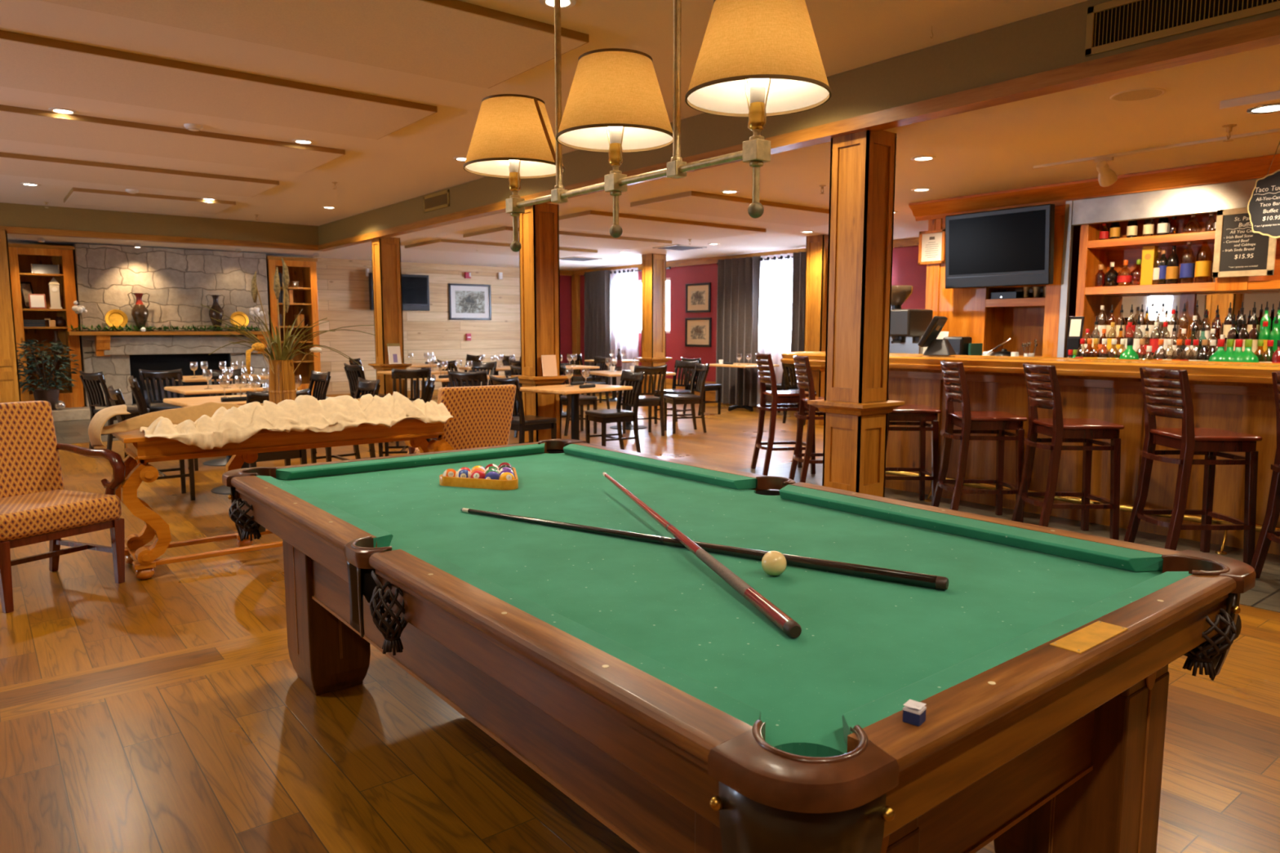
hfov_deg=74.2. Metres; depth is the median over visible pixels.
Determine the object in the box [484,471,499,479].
ball
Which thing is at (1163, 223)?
liquor bottle
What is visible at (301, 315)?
book
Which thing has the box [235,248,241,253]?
spotlight
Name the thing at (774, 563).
cue ball
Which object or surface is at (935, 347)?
terminal
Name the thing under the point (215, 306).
vase
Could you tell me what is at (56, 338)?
bottle vase
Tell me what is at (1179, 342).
liquor bottle
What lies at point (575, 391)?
dining table
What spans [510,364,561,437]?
dining chair
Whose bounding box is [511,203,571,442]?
pillar
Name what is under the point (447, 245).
ceiling panel
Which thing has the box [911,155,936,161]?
recessed light
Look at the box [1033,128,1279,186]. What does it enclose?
track light
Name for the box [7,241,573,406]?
wall
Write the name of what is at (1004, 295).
box
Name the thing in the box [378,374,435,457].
dining chair
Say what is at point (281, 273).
book
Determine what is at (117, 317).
charger plate
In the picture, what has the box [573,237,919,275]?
trim
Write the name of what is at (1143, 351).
liquor bottle
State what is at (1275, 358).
liquor bottle
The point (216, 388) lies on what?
dining table
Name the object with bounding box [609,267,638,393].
sheer curtain
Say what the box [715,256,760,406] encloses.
drape
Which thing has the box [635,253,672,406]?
pillar
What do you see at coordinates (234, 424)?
fabric cover
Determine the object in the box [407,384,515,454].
upholstered armchair
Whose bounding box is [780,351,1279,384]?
countertop
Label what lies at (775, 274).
window
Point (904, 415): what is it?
bar stool
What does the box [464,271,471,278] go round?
fire alarm strobe
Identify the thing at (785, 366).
dining chair
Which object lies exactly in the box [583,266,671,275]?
curtain rod
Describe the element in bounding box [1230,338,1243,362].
liquor bottle
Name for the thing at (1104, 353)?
liquor bottle
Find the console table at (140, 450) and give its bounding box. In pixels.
[111,417,453,579]
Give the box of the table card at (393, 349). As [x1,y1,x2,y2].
[386,343,401,364]
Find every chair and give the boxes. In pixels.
[79,370,150,450]
[88,404,130,447]
[107,385,195,500]
[128,375,198,471]
[138,368,184,412]
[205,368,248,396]
[246,388,309,467]
[308,369,330,453]
[310,377,380,463]
[343,363,386,399]
[348,357,364,394]
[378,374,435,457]
[390,367,431,445]
[436,359,460,387]
[446,354,483,386]
[447,369,487,386]
[470,360,497,386]
[488,374,556,444]
[501,354,515,377]
[508,359,521,417]
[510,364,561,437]
[560,364,597,435]
[566,353,601,403]
[584,355,612,410]
[585,369,644,453]
[622,364,666,435]
[653,360,698,424]
[663,362,709,434]
[680,356,721,415]
[764,368,798,413]
[782,363,815,425]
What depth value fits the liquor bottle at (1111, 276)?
7.41 m
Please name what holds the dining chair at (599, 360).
on the floor
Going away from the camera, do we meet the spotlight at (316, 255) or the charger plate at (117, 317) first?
the charger plate at (117, 317)
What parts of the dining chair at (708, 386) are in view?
leg, crest rail, leg, seat rail, leg, seat, leg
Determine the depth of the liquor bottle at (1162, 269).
7.09 m
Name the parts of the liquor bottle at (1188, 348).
pour spout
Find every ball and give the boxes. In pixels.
[53,400,65,409]
[442,468,457,476]
[456,469,471,478]
[457,466,471,472]
[470,470,485,479]
[471,465,485,471]
[471,467,485,473]
[484,463,498,469]
[484,466,498,471]
[484,468,499,474]
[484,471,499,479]
[497,462,512,468]
[498,464,513,471]
[498,466,513,472]
[498,471,515,479]
[499,469,514,475]
[761,551,786,576]
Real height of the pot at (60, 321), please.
0.150 m
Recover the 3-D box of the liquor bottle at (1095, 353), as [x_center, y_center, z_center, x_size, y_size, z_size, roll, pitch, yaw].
[3.845,-0.598,7.153,0.098,0.289,0.098,-5,8,-38]
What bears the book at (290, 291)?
on the bookcase at (303, 270)
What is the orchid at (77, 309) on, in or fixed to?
on the stone fireplace
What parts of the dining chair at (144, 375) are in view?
leg, rail, seat rail, crest rail, seat, leg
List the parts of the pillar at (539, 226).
ledge moulding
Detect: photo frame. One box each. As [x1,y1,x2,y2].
[20,281,33,308]
[28,293,46,308]
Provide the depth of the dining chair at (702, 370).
10.88 m
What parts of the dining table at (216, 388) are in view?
post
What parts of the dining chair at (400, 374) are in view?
leg, crest rail, leg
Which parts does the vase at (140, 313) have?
handle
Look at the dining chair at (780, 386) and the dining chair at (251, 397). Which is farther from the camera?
the dining chair at (780, 386)
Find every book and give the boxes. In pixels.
[22,320,44,322]
[23,322,44,324]
[23,324,45,326]
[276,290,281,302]
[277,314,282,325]
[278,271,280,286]
[280,273,283,286]
[280,290,283,302]
[287,289,293,302]
[294,315,300,325]
[298,314,304,325]
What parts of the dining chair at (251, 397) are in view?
leg, crest rail, seat rail, leg, leg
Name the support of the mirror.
on the bar cabinet
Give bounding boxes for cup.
[606,366,617,371]
[628,365,634,371]
[1022,338,1037,356]
[1024,353,1035,356]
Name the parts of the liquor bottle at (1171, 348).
pour spout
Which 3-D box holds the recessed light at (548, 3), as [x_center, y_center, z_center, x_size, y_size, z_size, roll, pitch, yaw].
[-0.413,-2.139,4.267,0.183,0.010,0.183,-5,8,-38]
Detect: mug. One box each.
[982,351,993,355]
[1010,351,1018,356]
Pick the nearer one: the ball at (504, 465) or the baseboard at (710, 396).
the ball at (504, 465)
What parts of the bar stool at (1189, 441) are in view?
leg, leg, seat rail, seat, leg, leg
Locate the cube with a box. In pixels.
[902,699,926,726]
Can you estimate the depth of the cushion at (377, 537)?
2.42 m
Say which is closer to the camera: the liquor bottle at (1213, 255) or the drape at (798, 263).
the liquor bottle at (1213, 255)
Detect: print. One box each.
[448,283,491,319]
[684,317,711,346]
[685,282,711,312]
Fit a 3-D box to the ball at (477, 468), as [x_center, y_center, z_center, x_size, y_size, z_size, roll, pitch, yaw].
[-0.590,0.179,3.088,0.057,0.057,0.057,4,8,30]
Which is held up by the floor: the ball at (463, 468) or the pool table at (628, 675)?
the pool table at (628, 675)
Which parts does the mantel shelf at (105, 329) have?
stem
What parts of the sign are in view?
hanging cord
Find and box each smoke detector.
[124,188,138,193]
[183,123,203,131]
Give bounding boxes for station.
[466,333,471,340]
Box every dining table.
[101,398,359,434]
[163,394,317,494]
[164,382,268,466]
[175,373,268,395]
[377,369,448,398]
[401,373,506,439]
[408,363,460,394]
[457,365,512,416]
[520,383,632,439]
[560,364,599,416]
[582,369,675,430]
[584,359,639,401]
[708,363,779,411]
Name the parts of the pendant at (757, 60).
lamp shade, lamp stem, hanging rod, lamp shade, lamp stem, bulb, hanging rod, lamp stem, bulb, lamp shade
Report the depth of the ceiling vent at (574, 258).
15.23 m
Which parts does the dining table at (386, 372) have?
post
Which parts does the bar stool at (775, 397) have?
leg, leg, seat rail, seat, leg, leg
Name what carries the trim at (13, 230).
attached to the ceiling at (997, 148)
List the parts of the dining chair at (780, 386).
seat rail, seat, leg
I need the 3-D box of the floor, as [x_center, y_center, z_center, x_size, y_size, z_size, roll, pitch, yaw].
[-0.861,0.562,7.122,13.960,0.103,19.460,-5,8,-38]
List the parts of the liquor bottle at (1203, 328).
pour spout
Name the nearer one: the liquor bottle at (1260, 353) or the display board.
the liquor bottle at (1260, 353)
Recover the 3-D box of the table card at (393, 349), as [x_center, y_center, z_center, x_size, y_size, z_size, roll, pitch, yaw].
[-3.459,-1.026,11.925,0.180,0.289,0.070,-5,8,-38]
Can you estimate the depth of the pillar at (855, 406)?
5.62 m
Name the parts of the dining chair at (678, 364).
leg, seat, leg, rail, crest rail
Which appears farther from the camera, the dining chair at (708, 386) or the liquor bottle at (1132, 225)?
the dining chair at (708, 386)
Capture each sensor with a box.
[365,268,368,276]
[497,272,502,279]
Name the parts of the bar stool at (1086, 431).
leg, leg, seat rail, seat, leg, leg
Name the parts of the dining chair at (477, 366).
crest rail, leg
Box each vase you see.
[50,330,63,354]
[127,292,150,330]
[205,293,224,330]
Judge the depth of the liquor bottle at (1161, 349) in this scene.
6.85 m
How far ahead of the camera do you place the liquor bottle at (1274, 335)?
6.28 m
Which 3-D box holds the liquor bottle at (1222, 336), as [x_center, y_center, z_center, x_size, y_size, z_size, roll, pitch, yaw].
[4.515,-0.615,6.569,0.100,0.196,0.100,-5,8,-38]
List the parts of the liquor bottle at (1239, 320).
pour spout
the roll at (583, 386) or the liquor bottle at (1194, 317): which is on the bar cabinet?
the liquor bottle at (1194, 317)
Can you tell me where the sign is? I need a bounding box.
[1247,141,1279,238]
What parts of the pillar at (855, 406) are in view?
ledge moulding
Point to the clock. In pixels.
(53, 288)
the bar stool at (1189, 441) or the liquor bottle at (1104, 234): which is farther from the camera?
the liquor bottle at (1104, 234)
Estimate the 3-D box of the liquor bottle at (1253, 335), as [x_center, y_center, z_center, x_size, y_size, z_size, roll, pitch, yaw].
[4.641,-0.673,6.402,0.076,0.350,0.076,-5,8,-38]
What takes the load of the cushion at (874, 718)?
on the pool table at (628, 675)
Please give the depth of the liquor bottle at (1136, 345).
7.01 m
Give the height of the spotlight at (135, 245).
0.061 m
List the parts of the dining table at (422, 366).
post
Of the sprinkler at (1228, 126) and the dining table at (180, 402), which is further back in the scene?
the dining table at (180, 402)
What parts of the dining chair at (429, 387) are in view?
leg, leg, leg, crest rail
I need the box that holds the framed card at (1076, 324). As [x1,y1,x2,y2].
[1066,316,1084,356]
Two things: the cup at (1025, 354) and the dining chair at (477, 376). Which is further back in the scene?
the dining chair at (477, 376)
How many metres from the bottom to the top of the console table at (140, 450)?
0.762 m
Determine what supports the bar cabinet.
on the floor
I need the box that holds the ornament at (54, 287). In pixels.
[48,277,62,309]
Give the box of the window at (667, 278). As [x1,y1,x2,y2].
[638,277,670,333]
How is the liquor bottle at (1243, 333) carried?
on the bar cabinet
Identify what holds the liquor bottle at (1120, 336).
on the bar cabinet
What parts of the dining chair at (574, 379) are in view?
leg, crest rail, leg, seat, seat rail, leg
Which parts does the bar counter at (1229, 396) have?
rail, panel, foot rail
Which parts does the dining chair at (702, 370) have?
leg, leg, seat, seat rail, leg, crest rail, leg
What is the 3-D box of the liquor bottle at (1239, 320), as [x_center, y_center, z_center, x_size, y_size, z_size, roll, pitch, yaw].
[4.685,-0.807,6.598,0.068,0.322,0.068,-5,8,-38]
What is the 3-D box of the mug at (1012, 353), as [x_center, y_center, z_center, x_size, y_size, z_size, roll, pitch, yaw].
[3.445,-0.606,7.798,0.080,0.160,0.095,0,7,-4]
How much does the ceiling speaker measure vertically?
0.004 m
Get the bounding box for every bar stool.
[751,352,816,475]
[788,355,824,483]
[884,396,941,500]
[931,360,1027,522]
[1011,363,1124,540]
[1124,366,1262,565]
[1250,371,1279,577]
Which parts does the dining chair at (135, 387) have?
crest rail, leg, leg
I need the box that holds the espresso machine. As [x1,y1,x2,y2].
[888,285,933,354]
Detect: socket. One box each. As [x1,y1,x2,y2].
[508,172,520,191]
[608,142,622,165]
[748,102,765,130]
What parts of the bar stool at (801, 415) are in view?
leg, leg, seat rail, seat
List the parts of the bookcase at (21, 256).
shelf, shelf, shelf, shelf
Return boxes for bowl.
[608,366,615,371]
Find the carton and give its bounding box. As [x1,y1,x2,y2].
[1140,245,1159,284]
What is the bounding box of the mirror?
[1102,291,1279,342]
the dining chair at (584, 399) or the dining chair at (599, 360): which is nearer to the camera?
the dining chair at (584, 399)
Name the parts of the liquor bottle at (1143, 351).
pour spout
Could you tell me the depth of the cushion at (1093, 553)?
2.25 m
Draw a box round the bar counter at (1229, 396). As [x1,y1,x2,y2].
[780,351,1279,555]
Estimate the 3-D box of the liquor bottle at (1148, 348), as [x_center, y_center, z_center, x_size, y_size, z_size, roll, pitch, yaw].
[4.076,-0.528,6.787,0.122,0.235,0.122,-5,8,-38]
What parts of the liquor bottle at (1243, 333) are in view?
pour spout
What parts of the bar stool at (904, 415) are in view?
leg, seat rail, seat, leg, leg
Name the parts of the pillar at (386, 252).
ledge moulding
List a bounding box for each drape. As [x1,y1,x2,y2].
[584,270,611,391]
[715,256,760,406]
[790,252,805,404]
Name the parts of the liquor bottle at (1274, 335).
pour spout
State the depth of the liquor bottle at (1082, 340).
7.21 m
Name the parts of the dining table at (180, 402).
post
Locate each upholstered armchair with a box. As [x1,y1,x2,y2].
[0,400,125,613]
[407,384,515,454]
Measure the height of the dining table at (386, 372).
0.755 m
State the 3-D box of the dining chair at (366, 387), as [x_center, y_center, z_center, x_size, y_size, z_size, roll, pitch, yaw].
[-2.563,0.033,7.401,0.510,0.895,0.436,-6,9,-40]
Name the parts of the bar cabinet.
tv panel, tv panel, crown moulding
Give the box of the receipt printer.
[943,336,972,355]
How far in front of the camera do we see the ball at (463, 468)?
3.09 m
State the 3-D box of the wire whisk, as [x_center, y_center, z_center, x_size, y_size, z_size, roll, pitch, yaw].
[3.132,-0.698,7.896,0.588,0.261,0.071,2,7,20]
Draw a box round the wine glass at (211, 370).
[202,369,212,389]
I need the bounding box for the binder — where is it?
[968,342,982,355]
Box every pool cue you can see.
[460,507,948,590]
[602,471,801,638]
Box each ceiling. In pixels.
[0,0,1087,226]
[7,44,1279,271]
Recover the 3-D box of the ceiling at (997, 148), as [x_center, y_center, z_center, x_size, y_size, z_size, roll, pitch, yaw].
[-0.861,-2.109,6.816,13.960,0.080,19.460,-5,8,-38]
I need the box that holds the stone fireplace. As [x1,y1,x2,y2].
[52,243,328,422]
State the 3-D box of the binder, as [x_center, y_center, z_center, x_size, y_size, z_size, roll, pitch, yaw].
[3.062,-0.640,7.738,0.200,0.240,0.024,-5,8,-38]
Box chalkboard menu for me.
[1212,207,1276,277]
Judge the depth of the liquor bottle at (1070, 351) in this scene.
7.30 m
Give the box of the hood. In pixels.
[1071,178,1257,226]
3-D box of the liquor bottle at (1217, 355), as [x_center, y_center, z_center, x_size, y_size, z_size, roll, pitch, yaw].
[4.384,-0.513,6.398,0.150,0.294,0.150,-5,8,-38]
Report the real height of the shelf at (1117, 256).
0.830 m
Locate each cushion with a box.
[256,475,393,547]
[275,443,545,479]
[401,549,760,726]
[563,444,757,489]
[779,484,1163,572]
[842,571,1191,746]
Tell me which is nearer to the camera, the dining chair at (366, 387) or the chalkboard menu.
the chalkboard menu
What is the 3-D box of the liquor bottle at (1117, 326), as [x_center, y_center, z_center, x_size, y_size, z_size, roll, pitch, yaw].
[4.138,-0.886,7.283,0.070,0.322,0.070,-5,8,-38]
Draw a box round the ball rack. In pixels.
[439,466,518,489]
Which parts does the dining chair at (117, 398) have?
crest rail, leg, leg, leg, leg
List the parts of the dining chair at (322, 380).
leg, crest rail, leg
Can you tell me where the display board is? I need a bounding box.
[31,263,59,274]
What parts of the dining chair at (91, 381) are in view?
leg, crest rail, rail, leg, seat rail, seat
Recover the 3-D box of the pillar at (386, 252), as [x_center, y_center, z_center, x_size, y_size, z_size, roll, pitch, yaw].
[-3.583,-1.363,12.076,0.460,2.600,0.460,-5,8,-38]
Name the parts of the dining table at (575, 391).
post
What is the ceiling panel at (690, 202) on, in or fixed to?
attached to the ceiling at (997, 148)
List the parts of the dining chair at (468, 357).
leg, crest rail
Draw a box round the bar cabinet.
[908,154,1279,361]
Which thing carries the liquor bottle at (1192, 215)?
on the bar cabinet
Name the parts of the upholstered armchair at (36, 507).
leg, backrest, leg, seat frame, seat, arm, arm post, leg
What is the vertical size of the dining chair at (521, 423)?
0.895 m
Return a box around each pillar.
[0,230,21,403]
[368,237,412,395]
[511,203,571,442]
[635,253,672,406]
[803,234,828,425]
[807,129,904,497]
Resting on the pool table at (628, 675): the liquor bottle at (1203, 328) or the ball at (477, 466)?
the ball at (477, 466)
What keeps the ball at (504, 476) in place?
on the pool table at (628, 675)
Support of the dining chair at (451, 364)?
on the floor
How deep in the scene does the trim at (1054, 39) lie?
5.95 m
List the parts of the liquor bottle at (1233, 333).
pour spout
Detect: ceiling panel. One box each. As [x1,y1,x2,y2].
[0,30,437,139]
[0,104,345,173]
[0,151,279,196]
[40,0,589,88]
[63,187,235,214]
[404,239,597,257]
[462,226,671,249]
[559,209,766,239]
[630,191,829,226]
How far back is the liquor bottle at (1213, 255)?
6.89 m
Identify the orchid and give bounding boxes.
[71,300,87,329]
[248,306,265,328]
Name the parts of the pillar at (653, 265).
panel frame, ledge moulding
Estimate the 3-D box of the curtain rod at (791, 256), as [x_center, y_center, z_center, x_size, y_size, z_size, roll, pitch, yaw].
[2.257,-2.740,13.816,0.145,0.050,2.790,-5,8,-38]
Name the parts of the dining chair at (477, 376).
leg, leg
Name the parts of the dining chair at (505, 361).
crest rail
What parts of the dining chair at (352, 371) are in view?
leg, crest rail, leg, seat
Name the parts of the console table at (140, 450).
leg, leg, leg, leg, leg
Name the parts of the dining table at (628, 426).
post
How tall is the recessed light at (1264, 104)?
0.052 m
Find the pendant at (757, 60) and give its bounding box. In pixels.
[463,0,831,252]
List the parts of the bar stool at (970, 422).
leg, leg, seat rail, seat, leg, leg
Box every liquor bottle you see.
[1066,349,1072,357]
[1071,349,1077,357]
[1075,338,1084,358]
[1080,328,1090,355]
[1082,338,1092,358]
[1089,338,1101,358]
[1090,315,1100,347]
[1094,264,1105,286]
[1094,305,1106,337]
[1097,328,1108,357]
[1097,338,1110,358]
[1098,222,1109,239]
[1104,262,1118,286]
[1106,305,1115,338]
[1106,322,1116,351]
[1106,338,1119,359]
[1109,222,1120,239]
[1113,322,1124,357]
[1115,304,1125,338]
[1115,338,1125,359]
[1116,260,1130,285]
[1118,337,1139,359]
[1123,322,1133,351]
[1125,304,1135,337]
[1126,220,1137,237]
[1129,259,1141,285]
[1132,315,1142,358]
[1135,304,1146,338]
[1135,338,1147,359]
[1139,322,1151,357]
[1140,346,1155,359]
[1142,218,1154,236]
[1144,298,1157,338]
[1149,321,1160,358]
[1152,247,1164,284]
[1152,338,1167,359]
[1154,297,1168,338]
[1156,217,1168,235]
[1156,248,1166,280]
[1158,321,1170,357]
[1161,339,1176,359]
[1165,245,1179,284]
[1166,309,1177,342]
[1166,322,1178,359]
[1168,216,1178,234]
[1170,339,1185,360]
[1176,328,1187,359]
[1177,303,1188,339]
[1179,242,1195,279]
[1179,339,1194,360]
[1182,214,1202,233]
[1185,321,1198,358]
[1187,315,1199,339]
[1187,339,1199,360]
[1194,240,1212,283]
[1195,321,1208,359]
[1195,339,1208,361]
[1199,309,1210,343]
[1204,213,1215,231]
[1205,339,1216,361]
[1207,328,1217,342]
[1208,338,1225,361]
[1210,254,1213,278]
[1210,309,1222,343]
[1216,334,1226,345]
[1221,338,1234,361]
[1222,302,1233,343]
[1226,314,1238,351]
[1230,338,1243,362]
[1235,302,1246,332]
[1237,314,1248,351]
[1239,339,1259,362]
[1247,302,1258,333]
[1247,314,1258,352]
[1253,339,1266,362]
[1257,321,1270,357]
[1259,301,1271,333]
[1262,339,1273,363]
[1266,314,1279,361]
[1270,340,1279,363]
[1271,301,1279,330]
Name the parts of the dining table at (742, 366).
post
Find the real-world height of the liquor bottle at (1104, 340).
0.289 m
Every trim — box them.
[0,0,1279,244]
[0,226,318,250]
[312,257,519,273]
[316,15,1279,251]
[559,270,573,275]
[571,275,580,364]
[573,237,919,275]
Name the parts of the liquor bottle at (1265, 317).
pour spout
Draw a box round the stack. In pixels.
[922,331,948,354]
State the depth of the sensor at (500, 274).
17.41 m
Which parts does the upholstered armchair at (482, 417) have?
arm post, seat, backrest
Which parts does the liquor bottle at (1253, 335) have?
pour spout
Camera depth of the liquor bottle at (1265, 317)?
6.45 m
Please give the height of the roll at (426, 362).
0.036 m
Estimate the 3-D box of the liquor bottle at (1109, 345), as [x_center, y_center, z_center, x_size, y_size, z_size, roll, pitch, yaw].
[4.011,-0.737,7.195,0.076,0.296,0.076,-5,8,-38]
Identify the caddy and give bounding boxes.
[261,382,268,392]
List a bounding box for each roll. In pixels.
[221,396,246,401]
[250,383,268,387]
[425,361,437,364]
[438,374,448,377]
[569,381,584,385]
[578,383,595,388]
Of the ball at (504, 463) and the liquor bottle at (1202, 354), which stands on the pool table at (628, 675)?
the ball at (504, 463)
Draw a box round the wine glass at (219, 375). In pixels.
[218,375,229,397]
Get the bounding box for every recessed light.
[20,182,39,186]
[48,107,77,114]
[200,197,217,199]
[292,138,314,144]
[321,206,336,208]
[453,156,466,161]
[539,0,576,8]
[720,189,739,193]
[800,231,814,232]
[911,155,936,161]
[911,187,932,191]
[1219,90,1279,119]
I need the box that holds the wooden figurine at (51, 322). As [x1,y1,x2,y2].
[44,318,55,326]
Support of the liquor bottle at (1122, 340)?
on the bar cabinet
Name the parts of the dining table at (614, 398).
post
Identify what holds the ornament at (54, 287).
on the bookcase at (21, 256)
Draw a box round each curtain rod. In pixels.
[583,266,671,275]
[716,256,799,264]
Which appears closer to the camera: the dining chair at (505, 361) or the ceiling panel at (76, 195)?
the ceiling panel at (76, 195)
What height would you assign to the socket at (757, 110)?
0.059 m
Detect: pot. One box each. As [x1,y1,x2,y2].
[54,316,66,326]
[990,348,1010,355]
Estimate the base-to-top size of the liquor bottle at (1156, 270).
0.311 m
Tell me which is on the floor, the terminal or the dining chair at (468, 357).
the dining chair at (468, 357)
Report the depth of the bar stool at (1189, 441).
4.66 m
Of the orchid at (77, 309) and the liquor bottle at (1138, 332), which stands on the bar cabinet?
the liquor bottle at (1138, 332)
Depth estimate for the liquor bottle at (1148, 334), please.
7.07 m
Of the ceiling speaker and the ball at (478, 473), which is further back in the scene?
the ceiling speaker
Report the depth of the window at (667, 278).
16.19 m
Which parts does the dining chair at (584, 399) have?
crest rail, leg, seat rail, seat, leg, leg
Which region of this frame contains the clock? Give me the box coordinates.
[51,286,57,291]
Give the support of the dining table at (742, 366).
on the floor
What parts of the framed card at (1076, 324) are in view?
frame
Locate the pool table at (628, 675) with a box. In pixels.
[222,439,1256,852]
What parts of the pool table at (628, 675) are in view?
rail, leg, rail, rail, rail, leg, rail, rail, leg, brass plate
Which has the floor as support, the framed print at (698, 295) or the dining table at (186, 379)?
the dining table at (186, 379)
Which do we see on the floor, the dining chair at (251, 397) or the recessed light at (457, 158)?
the dining chair at (251, 397)
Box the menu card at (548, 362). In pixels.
[541,355,557,376]
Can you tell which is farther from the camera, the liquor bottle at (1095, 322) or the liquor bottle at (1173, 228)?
the liquor bottle at (1095, 322)
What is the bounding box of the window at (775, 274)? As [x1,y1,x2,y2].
[756,253,792,408]
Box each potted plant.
[16,338,78,410]
[197,257,375,404]
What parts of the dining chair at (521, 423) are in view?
crest rail, leg, leg, seat rail, seat, leg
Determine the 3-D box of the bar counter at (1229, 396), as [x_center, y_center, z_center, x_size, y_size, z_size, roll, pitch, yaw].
[4.052,0.190,5.052,1.140,1.113,8.000,-5,8,-38]
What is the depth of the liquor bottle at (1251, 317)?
6.52 m
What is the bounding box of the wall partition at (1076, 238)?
[1066,225,1080,357]
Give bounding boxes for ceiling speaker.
[1109,87,1166,102]
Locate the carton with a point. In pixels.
(1149, 253)
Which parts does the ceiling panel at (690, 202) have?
edge trim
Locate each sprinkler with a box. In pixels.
[818,185,826,194]
[1222,124,1236,142]
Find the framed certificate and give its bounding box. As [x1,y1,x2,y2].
[918,229,945,264]
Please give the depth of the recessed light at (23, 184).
9.62 m
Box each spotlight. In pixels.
[36,237,44,242]
[133,243,141,247]
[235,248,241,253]
[313,253,319,257]
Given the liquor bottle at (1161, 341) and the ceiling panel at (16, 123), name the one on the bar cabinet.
the liquor bottle at (1161, 341)
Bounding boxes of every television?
[368,272,429,311]
[945,204,1054,288]
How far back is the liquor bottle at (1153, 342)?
6.91 m
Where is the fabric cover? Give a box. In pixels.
[139,391,453,449]
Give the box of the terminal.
[917,315,955,355]
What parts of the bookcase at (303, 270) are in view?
shelf, shelf, shelf, shelf, shelf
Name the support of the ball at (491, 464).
on the pool table at (628, 675)
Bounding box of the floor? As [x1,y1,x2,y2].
[0,391,1279,852]
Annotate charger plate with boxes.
[104,309,128,330]
[230,311,248,330]
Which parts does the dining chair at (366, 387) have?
leg, leg, leg, crest rail, leg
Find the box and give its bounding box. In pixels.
[990,291,1026,298]
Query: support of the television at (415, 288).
attached to the wall at (343, 291)
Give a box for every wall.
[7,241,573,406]
[579,245,926,382]
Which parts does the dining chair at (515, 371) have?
leg, crest rail, leg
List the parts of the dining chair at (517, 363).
crest rail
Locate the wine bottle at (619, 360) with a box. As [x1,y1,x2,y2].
[616,348,622,370]
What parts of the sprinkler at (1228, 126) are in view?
deflector frame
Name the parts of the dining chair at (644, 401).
leg, seat, seat rail, leg, crest rail, rail, leg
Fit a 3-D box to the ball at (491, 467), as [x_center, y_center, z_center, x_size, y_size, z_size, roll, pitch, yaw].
[-0.546,0.175,3.125,0.057,0.057,0.057,-2,7,-17]
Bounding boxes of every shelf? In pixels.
[66,323,264,331]
[987,284,1045,288]
[1084,280,1279,296]
[1087,231,1279,250]
[1106,212,1279,296]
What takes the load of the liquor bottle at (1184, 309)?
on the bar cabinet
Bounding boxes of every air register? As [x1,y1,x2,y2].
[422,189,449,212]
[1084,0,1279,56]
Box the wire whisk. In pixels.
[982,337,1010,355]
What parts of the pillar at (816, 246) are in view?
ledge moulding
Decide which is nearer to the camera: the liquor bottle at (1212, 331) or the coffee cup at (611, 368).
the liquor bottle at (1212, 331)
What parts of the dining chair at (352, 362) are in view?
crest rail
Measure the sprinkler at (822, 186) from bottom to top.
0.073 m
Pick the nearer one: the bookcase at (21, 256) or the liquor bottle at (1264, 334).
the liquor bottle at (1264, 334)
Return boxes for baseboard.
[325,382,570,398]
[573,372,796,411]
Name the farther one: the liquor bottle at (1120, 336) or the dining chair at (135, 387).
the dining chair at (135, 387)
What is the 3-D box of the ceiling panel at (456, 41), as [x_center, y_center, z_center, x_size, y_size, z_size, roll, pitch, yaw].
[-2.711,-2.042,3.582,5.260,0.045,1.170,-5,8,-38]
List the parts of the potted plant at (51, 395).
pot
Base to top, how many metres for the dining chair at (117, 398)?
0.895 m
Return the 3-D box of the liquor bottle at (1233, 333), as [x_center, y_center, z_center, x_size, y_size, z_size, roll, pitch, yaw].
[4.557,-0.685,6.507,0.076,0.350,0.076,-5,8,-38]
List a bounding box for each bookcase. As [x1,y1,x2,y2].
[8,243,84,408]
[266,256,320,395]
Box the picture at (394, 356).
[392,354,397,362]
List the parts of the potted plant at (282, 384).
grass blade, grass blade, grass blade, grass blade, grass blade, grass blade, grass blade, grass blade, grass blade, grass blade, grass blade, grass blade, grass blade, grass blade, grass blade, grass blade, grass blade, grass blade, grass blade, grass blade, grass blade, grass blade, grass blade, grass blade, grass blade, grass blade, grass blade, grass blade, grass blade, grass blade, grass blade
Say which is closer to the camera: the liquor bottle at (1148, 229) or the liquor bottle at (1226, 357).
the liquor bottle at (1226, 357)
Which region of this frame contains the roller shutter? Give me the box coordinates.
[1057,178,1257,357]
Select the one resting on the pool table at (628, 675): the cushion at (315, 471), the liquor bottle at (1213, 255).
the cushion at (315, 471)
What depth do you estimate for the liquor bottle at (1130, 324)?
7.07 m
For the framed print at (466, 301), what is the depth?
17.07 m
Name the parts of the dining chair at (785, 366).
leg, crest rail, leg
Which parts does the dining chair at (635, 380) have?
leg, leg, seat, seat rail, leg, rail, crest rail, leg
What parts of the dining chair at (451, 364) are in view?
leg, crest rail, leg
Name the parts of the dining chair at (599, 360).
leg, leg, seat, crest rail, leg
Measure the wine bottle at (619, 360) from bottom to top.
0.305 m

